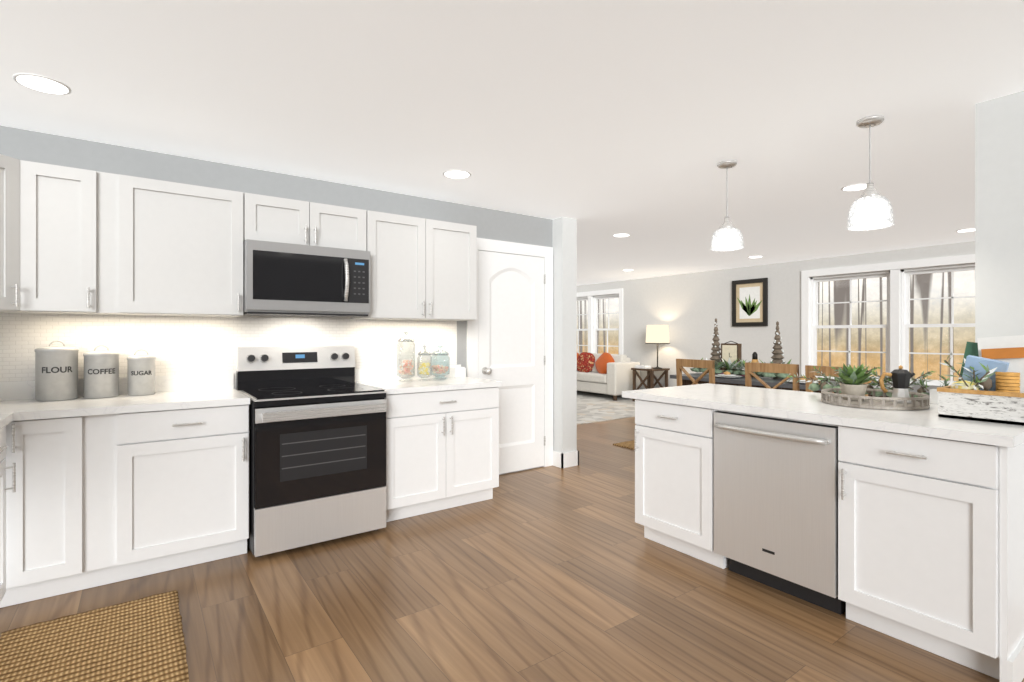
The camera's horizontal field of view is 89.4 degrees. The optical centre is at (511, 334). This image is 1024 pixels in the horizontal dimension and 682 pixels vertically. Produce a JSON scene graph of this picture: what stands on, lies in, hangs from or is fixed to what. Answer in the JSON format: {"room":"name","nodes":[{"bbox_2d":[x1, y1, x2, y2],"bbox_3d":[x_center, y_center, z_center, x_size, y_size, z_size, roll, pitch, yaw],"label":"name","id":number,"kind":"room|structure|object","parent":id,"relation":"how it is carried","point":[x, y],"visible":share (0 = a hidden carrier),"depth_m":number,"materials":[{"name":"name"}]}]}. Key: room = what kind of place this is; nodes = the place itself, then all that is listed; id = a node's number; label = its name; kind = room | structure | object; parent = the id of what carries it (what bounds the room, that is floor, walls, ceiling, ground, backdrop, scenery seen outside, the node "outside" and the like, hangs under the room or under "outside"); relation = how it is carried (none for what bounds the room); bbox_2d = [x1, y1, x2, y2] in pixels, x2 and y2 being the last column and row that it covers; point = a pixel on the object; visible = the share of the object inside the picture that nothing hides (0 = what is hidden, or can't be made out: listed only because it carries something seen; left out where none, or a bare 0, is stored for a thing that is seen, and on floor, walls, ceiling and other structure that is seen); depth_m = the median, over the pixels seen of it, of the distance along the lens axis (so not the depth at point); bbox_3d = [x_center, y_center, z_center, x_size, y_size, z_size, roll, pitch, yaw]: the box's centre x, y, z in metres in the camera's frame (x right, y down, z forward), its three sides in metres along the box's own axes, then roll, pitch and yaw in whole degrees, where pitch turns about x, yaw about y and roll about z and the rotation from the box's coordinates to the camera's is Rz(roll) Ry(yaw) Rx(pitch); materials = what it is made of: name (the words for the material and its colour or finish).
{"room":"dining room and kitchen","nodes":[
{"label":"dining room and kitchen","id":0,"kind":"room"},
{"bbox_2d":[0,126,551,474],"bbox_3d":[-1.489,0.070,3.770,4.540,2.390,0.180,0,0,-36],"label":"wall","id":1,"kind":"structure","parent":0,"point":[26,145],"depth_m":3.53,"materials":[{"name":"paint"}]},
{"bbox_2d":[0,154,39,312],"bbox_3d":[-2.692,-0.496,2.431,0.681,0.754,0.608,0,0,-36],"label":"upper cabinet","id":2,"kind":"object","parent":1,"relation":"attached to","point":[19,179],"depth_m":2.57,"materials":[{"name":"paint"}]},
{"bbox_2d":[40,163,111,314],"bbox_3d":[-2.413,-0.496,2.769,0.401,0.754,0.385,0,0,-36],"label":"upper cabinet","id":3,"kind":"object","parent":1,"relation":"attached to","point":[77,241],"depth_m":2.70,"materials":[{"name":"paint"}]},
{"bbox_2d":[112,174,247,316],"bbox_3d":[-1.998,-0.496,3.096,0.655,0.754,0.340,0,0,-36],"label":"upper cabinet","id":4,"kind":"object","parent":1,"relation":"attached to","point":[177,248],"depth_m":2.96,"materials":[{"name":"paint"}]},
{"bbox_2d":[0,313,456,388],"bbox_3d":[-1.814,0.116,3.443,3.308,0.510,0.009,0,0,-36],"label":"tile backsplash","id":5,"kind":"structure","parent":1,"relation":"attached to","point":[182,345],"depth_m":3.31,"materials":[{"name":"white tile"}]},
{"bbox_2d":[248,193,367,250],"bbox_3d":[-1.420,-0.725,3.512,0.768,0.296,0.340,0,0,-36],"label":"upper cabinet","id":6,"kind":"object","parent":1,"relation":"attached to","point":[270,218],"depth_m":3.36,"materials":[{"name":"paint"}]},
{"bbox_2d":[243,239,369,317],"bbox_3d":[-1.385,-0.351,3.462,0.764,0.444,0.463,0,0,-36],"label":"microwave","id":7,"kind":"object","parent":6,"relation":"attached to","point":[288,279],"visible":1,"depth_m":3.29,"materials":[{"name":"silver metal"}]},
{"bbox_2d":[351,210,476,320],"bbox_3d":[-0.743,-0.496,3.999,0.900,0.754,0.340,0,0,-36],"label":"upper cabinet","id":8,"kind":"object","parent":1,"relation":"attached to","point":[421,268],"depth_m":3.84,"materials":[{"name":"paint"}]},
{"bbox_2d":[467,238,552,473],"bbox_3d":[0.029,0.207,4.710,0.960,2.115,0.106,0,0,-36],"label":"door","id":9,"kind":"structure","parent":1,"relation":"attached to","point":[510,337],"depth_m":4.78,"materials":[{"name":"paint"}]},
{"bbox_2d":[0,391,1023,681],"bbox_3d":[0.381,1.295,5.449,9.815,0.060,11.400,0,0,-36],"label":"floor","id":10,"kind":"structure","parent":0,"point":[552,573],"depth_m":2.39,"materials":[{"name":"brown wood"}]},
{"bbox_2d":[0,425,11,601],"bbox_3d":[-2.337,0.826,1.885,0.620,0.874,0.619,0,0,-36],"label":"base cabinet","id":11,"kind":"object","parent":10,"relation":"on","point":[3,446],"depth_m":2.26,"materials":[{"name":"paint"}]},
{"bbox_2d":[0,413,11,428],"bbox_3d":[-2.051,0.370,1.504,0.640,0.037,1.578,0,0,-36],"label":"countertop","id":12,"kind":"structure","parent":11,"relation":"on","point":[5,418],"depth_m":2.23,"materials":[{"name":"white stone"}]},
{"bbox_2d":[0,590,188,681],"bbox_3d":[-1.632,1.258,1.991,0.627,0.012,0.927,0,0,-36],"label":"jute rug","id":13,"kind":"object","parent":10,"relation":"on","point":[140,640],"visible":0.98,"depth_m":2.08,"materials":[{"name":"beige wicker"}]},
{"bbox_2d":[0,364,502,607],"bbox_3d":[-1.603,0.757,3.186,3.328,1.012,0.656,0,0,-36],"label":"base cabinets","id":14,"kind":"object","parent":10,"relation":"on","point":[122,486],"depth_m":2.72,"materials":[{"name":"paint"}]},
{"bbox_2d":[34,340,78,400],"bbox_3d":[-2.479,0.189,2.817,0.182,0.322,0.182,0,0,-36],"label":"flour canister","id":15,"kind":"object","parent":14,"relation":"on","point":[56,373],"visible":1,"depth_m":2.75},
{"bbox_2d":[83,345,119,397],"bbox_3d":[-2.325,0.203,2.929,0.162,0.294,0.162,0,0,-36],"label":"coffee canister","id":16,"kind":"object","parent":14,"relation":"on","point":[101,373],"visible":1,"depth_m":2.87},
{"bbox_2d":[127,349,155,395],"bbox_3d":[-2.176,0.216,3.036,0.138,0.268,0.138,0,0,-36],"label":"sugar canister","id":17,"kind":"object","parent":14,"relation":"on","point":[140,374],"visible":1,"depth_m":2.98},
{"bbox_2d":[397,330,414,380],"bbox_3d":[-0.812,0.157,3.962,0.136,0.386,0.136,0,0,-36],"label":"jar","id":18,"kind":"object","parent":14,"relation":"on","point":[409,366],"visible":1,"depth_m":3.94,"materials":[{"name":"clear glass"}]},
{"bbox_2d":[417,344,431,380],"bbox_3d":[-0.673,0.209,3.976,0.108,0.281,0.108,0,0,-36],"label":"jar","id":19,"kind":"object","parent":14,"relation":"on","point":[425,370],"visible":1,"depth_m":3.96,"materials":[{"name":"clear glass"}]},
{"bbox_2d":[430,344,449,378],"bbox_3d":[-0.576,0.212,4.132,0.152,0.276,0.152,0,0,-36],"label":"jar","id":20,"kind":"object","parent":14,"relation":"on","point":[439,369],"visible":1,"depth_m":4.11,"materials":[{"name":"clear glass"}]},
{"bbox_2d":[450,367,465,377],"bbox_3d":[-0.451,0.309,4.320,0.100,0.082,0.090,0,0,-36],"label":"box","id":21,"kind":"object","parent":14,"relation":"on","point":[455,372],"visible":0.96,"depth_m":4.29,"materials":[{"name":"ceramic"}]},
{"bbox_2d":[236,346,386,556],"bbox_3d":[-1.291,0.672,3.332,0.767,1.184,0.743,0,0,-36],"label":"range","id":22,"kind":"object","parent":10,"relation":"on","point":[317,444],"visible":0.98,"depth_m":3.11,"materials":[{"name":"silver metal"}]},
{"bbox_2d":[577,391,634,424],"bbox_3d":[0.968,1.259,9.352,3.400,0.010,3.300,0,0,-36],"label":"living room rug","id":23,"kind":"object","parent":10,"relation":"on","point":[593,407],"depth_m":8.94,"materials":[{"name":"grey carpet"}]},
{"bbox_2d":[577,352,639,400],"bbox_3d":[1.618,0.802,10.868,0.735,0.898,2.150,0,0,-36],"label":"sofa","id":24,"kind":"object","parent":23,"relation":"on","point":[607,373],"visible":0.67,"depth_m":10.25,"materials":[{"name":"fabric"}]},
{"bbox_2d":[631,367,669,401],"bbox_3d":[2.597,0.937,9.708,0.500,0.628,0.500,0,0,-36],"label":"side table","id":25,"kind":"object","parent":23,"relation":"on","point":[650,377],"visible":0.67,"depth_m":9.64,"materials":[{"name":"brown wood"}]},
{"bbox_2d":[635,365,650,368],"bbox_3d":[2.456,0.595,9.699,0.180,0.054,0.250,0,0,-36],"label":"books","id":26,"kind":"object","parent":25,"relation":"on","point":[643,366],"visible":1,"depth_m":9.63,"materials":[{"name":"paper"}]},
{"bbox_2d":[645,325,669,368],"bbox_3d":[2.701,0.218,9.598,0.438,0.808,0.438,0,0,-36],"label":"table lamp","id":27,"kind":"object","parent":25,"relation":"on","point":[657,334],"visible":1,"depth_m":9.43,"materials":[{"name":"fabric"}]},
{"bbox_2d":[613,440,634,449],"bbox_3d":[1.498,1.258,5.896,0.488,0.012,0.488,0,0,-36],"label":"jute rug","id":28,"kind":"object","parent":10,"relation":"on","point":[629,444],"visible":0.17,"depth_m":5.91,"materials":[{"name":"beige wicker"}]},
{"bbox_2d":[676,359,714,385],"bbox_3d":[2.168,0.764,5.704,0.506,0.999,0.490,0,0,-32],"label":"chair","id":29,"kind":"object","parent":10,"relation":"on","point":[695,363],"visible":0.31,"depth_m":5.57,"materials":[{"name":"brown wood"}]},
{"bbox_2d":[745,362,799,390],"bbox_3d":[2.590,0.764,4.979,0.506,0.999,0.490,0,0,-42],"label":"chair","id":30,"kind":"object","parent":10,"relation":"on","point":[790,369],"visible":0.23,"depth_m":4.81,"materials":[{"name":"brown wood"}]},
{"bbox_2d":[670,373,941,400],"bbox_3d":[3.164,0.884,5.789,1.000,0.758,2.600,0,0,-36],"label":"dining table","id":31,"kind":"object","parent":10,"relation":"on","point":[771,382],"visible":0.17,"depth_m":5.77,"materials":[{"name":"brown wood"}]},
{"bbox_2d":[715,371,742,377],"bbox_3d":[2.544,0.467,6.119,0.338,0.075,0.338,0,0,-42],"label":"plate","id":32,"kind":"object","parent":31,"relation":"on","point":[726,374],"depth_m":6.09,"materials":[{"name":"ceramic"}]},
{"bbox_2d":[690,318,791,378],"bbox_3d":[2.739,0.143,6.272,0.435,0.722,1.466,0,0,-36],"label":"centrepiece","id":33,"kind":"object","parent":31,"relation":"on","point":[730,360],"visible":0.81,"depth_m":6.36,"materials":[{"name":"brown wood"}]},
{"bbox_2d":[786,376,813,383],"bbox_3d":[3.049,0.467,5.418,0.338,0.075,0.338,0,0,-42],"label":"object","id":34,"kind":"object","parent":31,"relation":"on","point":[802,381],"depth_m":5.38,"materials":[{"name":"ceramic"}]},
{"bbox_2d":[626,395,1023,681],"bbox_3d":[1.492,0.826,2.663,0.686,0.874,1.692,0,0,-36],"label":"kitchen island","id":35,"kind":"object","parent":10,"relation":"on","point":[930,530],"depth_m":2.05,"materials":[{"name":"paint"}]},
{"bbox_2d":[714,411,845,614],"bbox_3d":[1.456,0.834,2.649,0.662,0.857,0.587,0,0,-36],"label":"dishwasher","id":36,"kind":"object","parent":35,"relation":"in","point":[775,503],"visible":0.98,"depth_m":2.45,"materials":[{"name":"silver metal"}]},
{"bbox_2d":[622,383,1023,442],"bbox_3d":[1.575,0.370,2.768,0.910,0.037,1.781,0,0,-36],"label":"island countertop","id":37,"kind":"structure","parent":35,"relation":"on","point":[807,405],"depth_m":2.40,"materials":[{"name":"white stone"}]},
{"bbox_2d":[788,364,953,403],"bbox_3d":[2.050,0.255,2.833,0.107,0.190,1.030,0,0,-36],"label":"evergreen","id":38,"kind":"object","parent":37,"relation":"on","point":[815,386],"visible":0.5,"depth_m":2.85,"materials":[{"name":"plant"}]},
{"bbox_2d":[821,363,929,409],"bbox_3d":[1.832,0.246,2.625,0.450,0.207,0.450,0,0,-36],"label":"tray","id":39,"kind":"object","parent":37,"relation":"on","point":[853,388],"visible":1,"depth_m":2.58,"materials":[{"name":"wood"}]},
{"bbox_2d":[829,363,877,400],"bbox_3d":[1.758,0.239,2.659,0.264,0.192,0.220,0,0,-36],"label":"plant","id":40,"kind":"object","parent":39,"relation":"on","point":[853,379],"depth_m":2.64,"materials":[{"name":"green plant"}]},
{"bbox_2d":[879,365,915,403],"bbox_3d":[1.923,0.242,2.582,0.111,0.185,0.124,0,0,-36],"label":"moka pot","id":41,"kind":"object","parent":39,"relation":"on","point":[900,377],"depth_m":2.56,"materials":[{"name":"black metal"}]},
{"bbox_2d":[937,335,1023,424],"bbox_3d":[1.993,0.175,2.159,0.320,0.350,0.293,0,0,-36],"label":"decorative tray","id":42,"kind":"object","parent":37,"relation":"on","point":[988,386],"visible":1,"depth_m":2.14,"materials":[{"name":"white wood"}]},
{"bbox_2d":[805,365,867,395],"bbox_3d":[2.898,0.764,4.450,0.530,0.999,0.513,0,0,-36],"label":"chair","id":43,"kind":"object","parent":10,"relation":"on","point":[826,370],"visible":0.17,"depth_m":4.43,"materials":[{"name":"brown wood"}]},
{"bbox_2d":[0,0,1023,285],"bbox_3d":[0.381,-1.165,5.449,9.815,0.080,11.400,0,0,-36],"label":"ceiling","id":44,"kind":"structure","parent":0,"point":[602,122],"depth_m":2.49,"materials":[{"name":"paint"}]},
{"bbox_2d":[13,73,71,94],"bbox_3d":[-2.103,-1.121,2.317,0.195,0.006,0.195,0,0,-42],"label":"recessed light","id":45,"kind":"object","parent":44,"relation":"in","point":[40,83],"depth_m":2.31,"materials":[{"name":"paint"}]},
{"bbox_2d":[443,170,470,178],"bbox_3d":[-0.384,-1.121,3.612,0.195,0.006,0.195,0,0,30],"label":"recessed light","id":46,"kind":"object","parent":44,"relation":"in","point":[455,174],"depth_m":3.61,"materials":[{"name":"paint"}]},
{"bbox_2d":[613,233,629,236],"bbox_3d":[1.231,-1.121,5.816,0.195,0.006,0.195,0,0,-45],"label":"recessed light","id":47,"kind":"object","parent":44,"relation":"in","point":[620,234],"depth_m":5.82,"materials":[{"name":"paint"}]},
{"bbox_2d":[710,160,743,250],"bbox_3d":[1.406,-0.845,3.381,0.206,0.560,0.206,0,0,-36],"label":"pendant light","id":48,"kind":"object","parent":44,"relation":"hanging from","point":[727,236],"visible":0.98,"depth_m":3.34,"materials":[{"name":"silver metal"}]},
{"bbox_2d":[841,183,865,190],"bbox_3d":[2.618,-1.121,3.930,0.195,0.006,0.195,0,0,30],"label":"recessed light","id":49,"kind":"object","parent":44,"relation":"in","point":[854,187],"depth_m":3.93,"materials":[{"name":"paint"}]},
{"bbox_2d":[847,115,893,230],"bbox_3d":[1.873,-0.845,2.705,0.206,0.558,0.206,0,0,-36],"label":"pendant light","id":50,"kind":"object","parent":44,"relation":"hanging from","point":[871,208],"visible":1,"depth_m":2.66,"materials":[{"name":"silver metal"}]},
{"bbox_2d":[956,228,974,231],"bbox_3d":[4.882,-1.121,5.539,0.195,0.006,0.195,0,0,15],"label":"recessed light","id":51,"kind":"object","parent":44,"relation":"in","point":[970,229],"depth_m":5.54,"materials":[{"name":"paint"}]},
{"bbox_2d":[552,217,576,452],"bbox_3d":[-1.165,0.070,7.365,0.185,2.390,5.885,0,0,-36],"label":"wall","id":52,"kind":"structure","parent":0,"point":[559,235],"depth_m":4.98,"materials":[{"name":"paint"}]},
{"bbox_2d":[553,450,578,465],"bbox_3d":[-1.079,1.195,7.417,0.016,0.140,5.901,0,0,-36],"label":"baseboard","id":53,"kind":"structure","parent":52,"relation":"attached to","point":[566,460],"depth_m":4.97,"materials":[{"name":"paint"}]},
{"bbox_2d":[577,241,974,389],"bbox_3d":[3.910,0.070,8.569,0.160,2.390,9.860,0,0,-36],"label":"wall","id":54,"kind":"structure","parent":0,"point":[688,308],"depth_m":9.01,"materials":[{"name":"paint"}]},
{"bbox_2d":[577,288,622,354],"bbox_3d":[1.763,-0.100,11.484,0.200,1.730,1.980,0,0,-36],"label":"window","id":55,"kind":"structure","parent":54,"relation":"in","point":[592,322],"depth_m":11.40,"materials":[{"name":"paint"}]},
{"bbox_2d":[732,278,767,325],"bbox_3d":[3.879,-0.526,8.447,0.030,0.766,0.597,0,0,-36],"label":"picture","id":56,"kind":"object","parent":54,"relation":"attached to","point":[749,302],"visible":1,"depth_m":8.43,"materials":[{"name":"black wood"}]},
{"bbox_2d":[801,254,974,385],"bbox_3d":[5.096,-0.100,6.854,0.200,1.730,2.410,0,0,-36],"label":"dining window","id":57,"kind":"structure","parent":54,"relation":"in","point":[898,325],"depth_m":6.85,"materials":[{"name":"paint"}]},
{"bbox_2d":[975,91,1023,342],"bbox_3d":[2.556,0.070,2.235,0.160,2.390,0.810,0,0,-36],"label":"wall","id":58,"kind":"structure","parent":0,"point":[999,216],"depth_m":2.43,"materials":[{"name":"paint"}]},
{"label":"outside","id":59,"kind":"structure","parent":0,"visible":0},
{"bbox_2d":[577,270,974,380],"bbox_3d":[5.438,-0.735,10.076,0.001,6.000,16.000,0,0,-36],"label":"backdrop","id":60,"kind":"structure","parent":59,"point":[872,314],"depth_m":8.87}
]}

